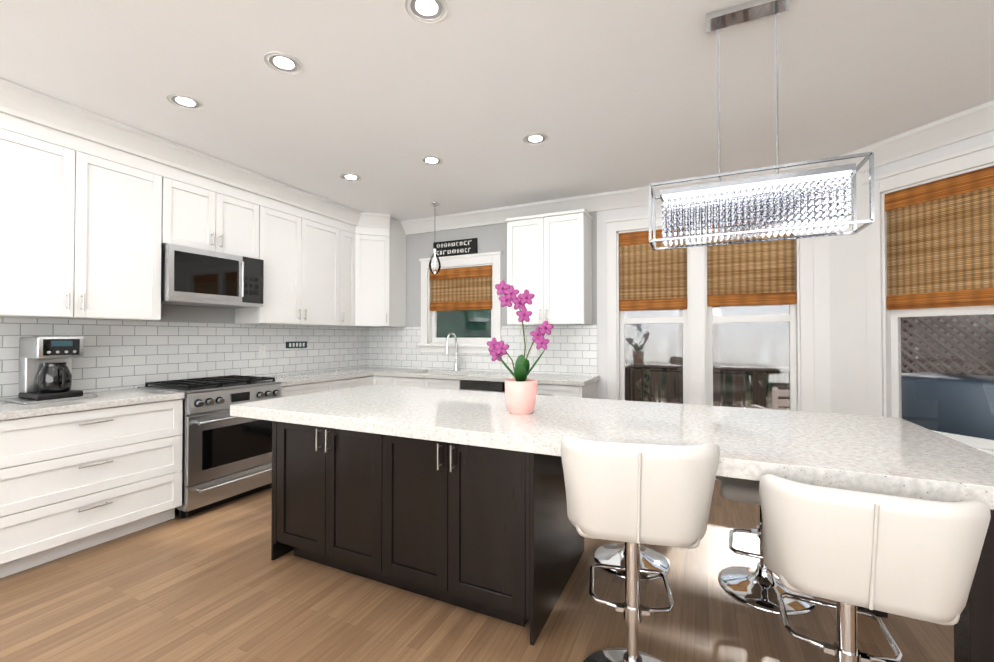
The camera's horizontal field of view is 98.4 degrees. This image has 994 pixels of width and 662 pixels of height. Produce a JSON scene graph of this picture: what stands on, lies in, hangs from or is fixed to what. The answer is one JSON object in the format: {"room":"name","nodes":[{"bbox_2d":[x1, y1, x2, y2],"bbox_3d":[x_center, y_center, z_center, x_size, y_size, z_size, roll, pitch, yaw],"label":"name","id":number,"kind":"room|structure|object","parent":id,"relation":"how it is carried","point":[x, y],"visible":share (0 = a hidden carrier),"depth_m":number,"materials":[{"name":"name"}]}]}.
{"room":"kitchen","nodes":[
{"label":"kitchen","id":0,"kind":"room"},
{"bbox_2d":[150,304,234,323],"bbox_3d":[-3.426,-0.037,2.180,0.120,2.750,8.070,0,-1,25],"label":"wall","id":1,"kind":"structure","parent":0,"point":[185,313],"depth_m":3.74,"materials":[{"name":"grey paint"}]},
{"bbox_2d":[0,112,91,319],"bbox_3d":[-2.969,-0.745,2.604,0.346,1.319,0.610,0,-1,25],"label":"upper cabinet","id":2,"kind":"object","parent":1,"relation":"attached to","point":[88,228],"depth_m":2.63,"materials":[{"name":"white wood"}]},
{"bbox_2d":[92,141,167,320],"bbox_3d":[-2.772,-0.740,3.022,0.346,1.319,0.554,0,-1,25],"label":"upper cabinet","id":3,"kind":"object","parent":1,"relation":"attached to","point":[130,191],"depth_m":3.01,"materials":[{"name":"white wood"}]},
{"bbox_2d":[0,317,367,399],"bbox_3d":[-2.772,0.184,3.417,0.005,0.520,5.030,0,-1,25],"label":"backsplash","id":4,"kind":"structure","parent":1,"relation":"attached to","point":[118,355],"depth_m":3.59,"materials":[{"name":"white tile"}]},
{"bbox_2d":[164,166,219,251],"bbox_3d":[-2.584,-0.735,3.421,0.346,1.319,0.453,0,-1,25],"label":"upper cabinet","id":5,"kind":"object","parent":1,"relation":"attached to","point":[192,210],"depth_m":3.40,"materials":[{"name":"white wood"}]},
{"bbox_2d":[161,243,263,307],"bbox_3d":[-2.435,-0.431,3.597,0.457,0.425,0.764,0,-1,25],"label":"over-the-range microwave","id":6,"kind":"object","parent":5,"relation":"attached to","point":[190,276],"visible":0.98,"depth_m":3.44,"materials":[{"name":"metal"}]},
{"bbox_2d":[220,183,267,323],"bbox_3d":[-2.390,-0.730,3.831,0.346,1.319,0.453,0,-1,25],"label":"upper cabinet","id":7,"kind":"object","parent":1,"relation":"attached to","point":[243,214],"depth_m":3.82,"materials":[{"name":"white wood"}]},
{"bbox_2d":[258,345,265,357],"bbox_3d":[-2.350,0.205,4.293,0.008,0.120,0.075,0,-1,25],"label":"outlet","id":8,"kind":"object","parent":1,"relation":"attached to","point":[262,349],"depth_m":4.29,"materials":[{"name":"white plastic"}]},
{"bbox_2d":[261,198,307,325],"bbox_3d":[-2.211,-0.725,4.212,0.346,1.319,0.514,0,-1,25],"label":"upper cabinet","id":9,"kind":"object","parent":1,"relation":"attached to","point":[287,224],"depth_m":4.18,"materials":[{"name":"white wood"}]},
{"bbox_2d":[286,341,306,347],"bbox_3d":[-2.178,0.148,4.650,0.016,0.067,0.256,0,-1,25],"label":"outlet","id":10,"kind":"object","parent":1,"relation":"attached to","point":[303,344],"depth_m":4.65,"materials":[{"name":"plastic"}]},
{"bbox_2d":[308,211,335,326],"bbox_3d":[-2.018,-0.720,4.621,0.346,1.319,0.630,0,-1,25],"label":"upper cabinet","id":11,"kind":"object","parent":1,"relation":"attached to","point":[321,229],"depth_m":4.56,"materials":[{"name":"white wood"}]},
{"bbox_2d":[336,220,355,326],"bbox_3d":[-1.844,-0.716,4.948,0.382,1.319,0.351,0,-1,25],"label":"upper cabinet","id":12,"kind":"object","parent":1,"relation":"attached to","point":[345,232],"depth_m":4.87,"materials":[{"name":"white wood"}]},
{"bbox_2d":[0,480,953,661],"bbox_3d":[-0.224,1.379,0.652,7.261,0.120,8.130,0,-1,25],"label":"floor","id":13,"kind":"structure","parent":0,"point":[216,584],"depth_m":2.02,"materials":[{"name":"brown wood"}]},
{"bbox_2d":[0,395,184,577],"bbox_3d":[-2.738,0.911,2.743,0.626,0.870,0.996,0,-1,25],"label":"base cabinet","id":14,"kind":"object","parent":13,"relation":"on","point":[76,475],"depth_m":2.58,"materials":[{"name":"white wood"}]},
{"bbox_2d":[0,388,183,418],"bbox_3d":[-3.031,0.447,2.107,0.644,0.040,2.406,0,-1,25],"label":"countertop","id":15,"kind":"structure","parent":14,"relation":"on","point":[124,397],"depth_m":2.64,"materials":[{"name":"white stone"}]},
{"bbox_2d":[1,337,97,403],"bbox_3d":[-2.841,0.235,2.736,0.342,0.397,0.340,0,-1,25],"label":"coffee maker","id":16,"kind":"object","parent":15,"relation":"on","point":[45,369],"visible":0.98,"depth_m":2.67,"materials":[{"name":"metal"}]},
{"bbox_2d":[137,375,282,518],"bbox_3d":[-2.312,0.879,3.523,0.730,0.952,0.762,0,-1,25],"label":"range","id":17,"kind":"object","parent":13,"relation":"on","point":[226,457],"visible":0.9,"depth_m":3.29,"materials":[{"name":"metal"}]},
{"bbox_2d":[282,383,327,396],"bbox_3d":[-2.052,0.929,4.198,0.626,0.870,0.666,0,-1,25],"label":"base cabinet","id":18,"kind":"object","parent":13,"relation":"on","point":[305,388],"depth_m":4.01,"materials":[{"name":"white wood"}]},
{"bbox_2d":[328,375,375,390],"bbox_3d":[-1.798,0.935,4.684,0.671,0.870,0.670,0,-1,25],"label":"base cabinet","id":19,"kind":"object","parent":13,"relation":"on","point":[357,380],"depth_m":4.55,"materials":[{"name":"white wood"}]},
{"bbox_2d":[261,371,371,386],"bbox_3d":[-1.934,0.477,4.432,0.644,0.040,1.179,0,-1,25],"label":"countertop","id":20,"kind":"structure","parent":19,"relation":"on","point":[318,376],"depth_m":4.29,"materials":[{"name":"white stone"}]},
{"bbox_2d":[372,375,395,385],"bbox_3d":[-1.136,0.940,5.044,0.350,0.870,0.666,0,-1,25],"label":"base cabinet","id":21,"kind":"object","parent":13,"relation":"on","point":[386,380],"depth_m":4.78,"materials":[{"name":"white wood"}]},
{"bbox_2d":[396,371,451,387],"bbox_3d":[-0.829,0.938,4.921,0.549,0.870,0.626,0,-1,25],"label":"base cabinet","id":22,"kind":"object","parent":13,"relation":"on","point":[418,383],"depth_m":4.64,"materials":[{"name":"white wood"}]},
{"bbox_2d":[428,379,459,389],"bbox_3d":[-0.466,0.936,4.751,0.491,0.870,0.626,0,-1,25],"label":"base cabinet","id":23,"kind":"object","parent":13,"relation":"on","point":[451,384],"depth_m":4.45,"materials":[{"name":"white wood"}]},
{"bbox_2d":[460,379,504,392],"bbox_3d":[0.026,0.933,4.518,0.720,0.870,0.626,0,-1,25],"label":"dishwasher","id":24,"kind":"object","parent":13,"relation":"on","point":[465,384],"depth_m":4.27,"materials":[{"name":"black metal"}]},
{"bbox_2d":[537,379,598,398],"bbox_3d":[0.595,0.930,4.249,0.662,0.870,0.628,0,-1,25],"label":"base cabinet","id":25,"kind":"object","parent":13,"relation":"on","point":[548,389],"depth_m":3.95,"materials":[{"name":"white wood"}]},
{"bbox_2d":[340,367,599,386],"bbox_3d":[-0.462,0.529,4.744,3.040,0.135,0.643,0,-1,25],"label":"countertop","id":26,"kind":"structure","parent":25,"relation":"on","point":[401,373],"depth_m":4.40,"materials":[{"name":"white stone"}]},
{"bbox_2d":[446,332,461,370],"bbox_3d":[-0.490,0.237,4.934,0.120,0.452,0.247,0,-1,25],"label":"faucet","id":27,"kind":"object","parent":26,"relation":"on","point":[447,352],"visible":1,"depth_m":5.00,"materials":[{"name":"silver metal"}]},
{"bbox_2d":[593,541,669,580],"bbox_3d":[0.788,0.923,2.523,0.500,0.840,0.626,0,-1,25],"label":"stool","id":28,"kind":"object","parent":13,"relation":"on","point":[611,553],"visible":0.15,"depth_m":2.47,"materials":[{"name":"silver metal"}]},
{"bbox_2d":[271,421,993,661],"bbox_3d":[0.256,0.915,2.279,3.063,0.850,1.040,0,-1,25],"label":"kitchen island","id":29,"kind":"object","parent":13,"relation":"on","point":[456,497],"depth_m":2.07,"materials":[{"name":"brown wood"}]},
{"bbox_2d":[230,385,993,512],"bbox_3d":[0.216,0.459,2.303,3.360,0.062,1.170,0,-1,25],"label":"island countertop","id":30,"kind":"structure","parent":29,"relation":"on","point":[893,456],"depth_m":1.84,"materials":[{"name":"white stone"}]},
{"bbox_2d":[487,280,552,413],"bbox_3d":[0.111,0.076,2.239,0.367,0.700,0.216,0,-1,25],"label":"orchid","id":31,"kind":"object","parent":30,"relation":"on","point":[520,391],"visible":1,"depth_m":2.22,"materials":[{"name":"pink plant"}]},
{"bbox_2d":[560,435,719,661],"bbox_3d":[0.530,0.841,1.585,0.514,0.980,0.652,0,-1,25],"label":"stool","id":32,"kind":"object","parent":13,"relation":"on","point":[633,496],"visible":1,"depth_m":1.34,"materials":[{"name":"white leather"}]},
{"bbox_2d":[716,476,815,614],"bbox_3d":[1.403,0.919,2.228,0.499,0.840,0.633,0,-1,25],"label":"stool","id":33,"kind":"object","parent":13,"relation":"on","point":[760,586],"visible":0.38,"depth_m":2.15,"materials":[{"name":"silver metal"}]},
{"bbox_2d":[759,474,990,661],"bbox_3d":[1.111,0.878,1.371,0.500,0.900,0.630,0,-1,25],"label":"stool","id":34,"kind":"object","parent":13,"relation":"on","point":[848,551],"visible":1,"depth_m":1.14,"materials":[{"name":"white leather"}]},
{"bbox_2d":[0,0,993,220],"bbox_3d":[-0.224,-1.481,0.689,7.261,0.100,8.130,0,-1,25],"label":"ceiling","id":35,"kind":"structure","parent":0,"point":[381,98],"depth_m":2.44,"materials":[{"name":"paint"}]},
{"bbox_2d":[167,93,203,109],"bbox_3d":[-1.909,-1.403,2.626,0.178,0.005,0.178,0,-1,25],"label":"recessed light","id":36,"kind":"object","parent":35,"relation":"in","point":[180,100],"depth_m":2.62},
{"bbox_2d":[264,51,302,74],"bbox_3d":[-1.122,-1.408,2.255,0.178,0.005,0.178,0,-1,25],"label":"recessed light","id":37,"kind":"object","parent":35,"relation":"in","point":[285,63],"depth_m":2.25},
{"bbox_2d":[340,173,361,180],"bbox_3d":[-1.320,-1.387,3.874,0.178,0.005,0.178,0,-1,-20],"label":"recessed light","id":38,"kind":"object","parent":35,"relation":"in","point":[347,176],"depth_m":3.88,"materials":[{"name":"white"}]},
{"bbox_2d":[405,0,447,22],"bbox_3d":[-0.308,-1.413,1.872,0.178,0.005,0.178,0,-1,25],"label":"recessed light","id":39,"kind":"object","parent":35,"relation":"in","point":[429,11],"depth_m":1.89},
{"bbox_2d":[420,156,442,164],"bbox_3d":[-0.533,-1.392,3.504,0.178,0.005,0.178,0,-1,-20],"label":"recessed light","id":40,"kind":"object","parent":35,"relation":"in","point":[428,160],"depth_m":3.50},
{"bbox_2d":[429,202,440,273],"bbox_3d":[-0.671,-0.997,4.636,0.132,0.766,0.132,0,-1,25],"label":"light","id":41,"kind":"object","parent":35,"relation":"hanging from","point":[434,204],"visible":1,"depth_m":4.64,"materials":[{"name":"silver metal"}]},
{"bbox_2d":[523,133,547,144],"bbox_3d":[0.281,-1.397,3.120,0.178,0.005,0.178,0,-1,-20],"label":"recessed light","id":42,"kind":"object","parent":35,"relation":"in","point":[532,138],"depth_m":3.12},
{"bbox_2d":[649,0,874,249],"bbox_3d":[1.097,-0.910,1.878,0.801,1.010,0.211,0,-1,25],"label":"pendant chandelier","id":43,"kind":"object","parent":35,"relation":"hanging from","point":[815,201],"visible":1,"depth_m":1.83,"materials":[{"name":"clear glass"}]},
{"bbox_2d":[406,199,800,398],"bbox_3d":[0.612,-0.005,4.671,5.060,2.750,0.120,0,-1,25],"label":"wall","id":44,"kind":"structure","parent":0,"point":[492,238],"depth_m":4.86,"materials":[{"name":"grey paint"}]},
{"bbox_2d":[356,212,403,326],"bbox_3d":[-1.536,-0.712,5.190,0.503,1.319,0.551,0,-1,25],"label":"upper cabinet","id":45,"kind":"object","parent":44,"relation":"attached to","point":[379,236],"depth_m":5.09,"materials":[{"name":"white wood"}]},
{"bbox_2d":[404,231,405,326],"bbox_3d":[-1.355,-0.711,5.325,0.292,1.319,0.382,0,-1,25],"label":"upper cabinet","id":46,"kind":"object","parent":44,"relation":"attached to","point":[404,231],"depth_m":5.41,"materials":[{"name":"white wood"}]},
{"bbox_2d":[433,238,476,256],"bbox_3d":[-0.504,-0.994,5.130,0.600,0.180,0.022,0,-1,25],"label":"kitchen sign","id":47,"kind":"object","parent":44,"relation":"attached to","point":[457,247],"visible":1,"depth_m":5.11,"materials":[{"name":"black wood"}]},
{"bbox_2d":[430,265,491,310],"label":"window blinds","id":48,"kind":"object","parent":44,"relation":"attached to","point":[466,288],"depth_m":5.11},
{"bbox_2d":[368,325,596,374],"bbox_3d":[-0.324,0.205,5.040,2.990,0.520,0.006,0,-1,25],"label":"backsplash","id":49,"kind":"structure","parent":44,"relation":"attached to","point":[571,349],"depth_m":4.83,"materials":[{"name":"white tile"}]},
{"bbox_2d":[531,345,537,355],"bbox_3d":[0.408,0.210,4.688,0.075,0.120,0.006,0,-1,25],"label":"outlet","id":50,"kind":"object","parent":49,"relation":"attached to","point":[534,351],"depth_m":4.68,"materials":[{"name":"white plastic"}]},
{"bbox_2d":[506,213,551,325],"bbox_3d":[0.386,-0.616,4.523,0.465,1.110,0.346,0,-1,25],"label":"upper cabinet","id":51,"kind":"object","parent":44,"relation":"attached to","point":[529,238],"depth_m":4.35,"materials":[{"name":"white wood"}]},
{"bbox_2d":[552,209,591,324],"bbox_3d":[0.698,-0.618,4.376,0.465,1.110,0.346,0,-1,25],"label":"upper cabinet","id":52,"kind":"object","parent":44,"relation":"attached to","point":[571,229],"depth_m":4.20,"materials":[{"name":"white wood"}]},
{"bbox_2d":[619,227,686,310],"label":"window blinds","id":53,"kind":"object","parent":44,"relation":"attached to","point":[649,279],"depth_m":4.21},
{"bbox_2d":[707,224,795,306],"label":"window blinds","id":54,"kind":"object","parent":44,"relation":"attached to","point":[754,273],"depth_m":3.84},
{"bbox_2d":[866,131,993,403],"bbox_3d":[3.319,-0.035,2.269,0.120,2.750,2.830,0,-1,-20],"label":"wall","id":55,"kind":"structure","parent":0,"point":[981,139],"depth_m":2.97,"materials":[{"name":"paint"}]},
{"bbox_2d":[0,78,993,479],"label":"trim","id":56,"kind":"structure","parent":55,"relation":"in","point":[844,346],"depth_m":3.55,"materials":[{"name":"white wood"}]},
{"bbox_2d":[885,166,993,309],"label":"window blinds","id":57,"kind":"object","parent":55,"relation":"attached to","point":[940,243],"depth_m":2.92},
{"label":"outside","id":58,"kind":"structure","parent":0,"visible":0},
{"bbox_3d":[3.949,1.549,3.006,9.500,0.100,6.250,0,-1,25],"label":"ground","id":59,"kind":"structure","parent":58,"visible":0},
{"bbox_2d":[625,363,629,400],"bbox_3d":[1.648,1.030,5.988,0.090,1.015,2.160,0,-1,25],"label":"deck railing","id":60,"kind":"object","parent":59,"relation":"on","point":[627,369],"depth_m":6.99,"materials":[{"name":"brown wood"}]},
{"bbox_2d":[751,380,789,410],"bbox_3d":[3.226,1.061,4.763,0.678,0.920,0.655,0,-1,25],"label":"deck railing","id":61,"kind":"object","parent":59,"relation":"on","point":[776,394],"depth_m":4.57,"materials":[{"name":"brown wood"}]},
{"bbox_2d":[630,306,992,406],"bbox_3d":[5.211,-0.017,5.651,8.545,3.100,0.215,0,-1,25],"label":"deck railing","id":62,"kind":"object","parent":59,"relation":"on","point":[717,395],"depth_m":6.47,"materials":[{"name":"brown wood"}]},
{"bbox_2d":[901,372,993,439],"bbox_3d":[4.085,0.944,3.420,0.712,1.120,2.100,0,-1,-20],"label":"grill","id":63,"kind":"object","parent":59,"relation":"on","point":[941,396],"depth_m":3.51,"materials":[{"name":"blue metal"}]},
{"bbox_2d":[901,314,993,375],"bbox_3d":[5.150,0.158,4.282,0.100,2.746,3.474,0,-1,-25],"label":"lattice screen","id":64,"kind":"object","parent":59,"relation":"on","point":[972,341],"depth_m":4.69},
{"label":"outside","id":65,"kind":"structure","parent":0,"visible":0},
{"bbox_2d":[436,309,490,337],"bbox_3d":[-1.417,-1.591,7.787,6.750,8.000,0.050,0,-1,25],"label":"hedge","id":66,"kind":"object","parent":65,"point":[448,324],"depth_m":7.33,"materials":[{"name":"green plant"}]},
{"bbox_2d":[625,304,992,408],"bbox_3d":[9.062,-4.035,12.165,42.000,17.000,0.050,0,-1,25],"label":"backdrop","id":67,"kind":"structure","parent":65,"point":[755,358],"depth_m":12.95,"materials":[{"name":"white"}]}
]}

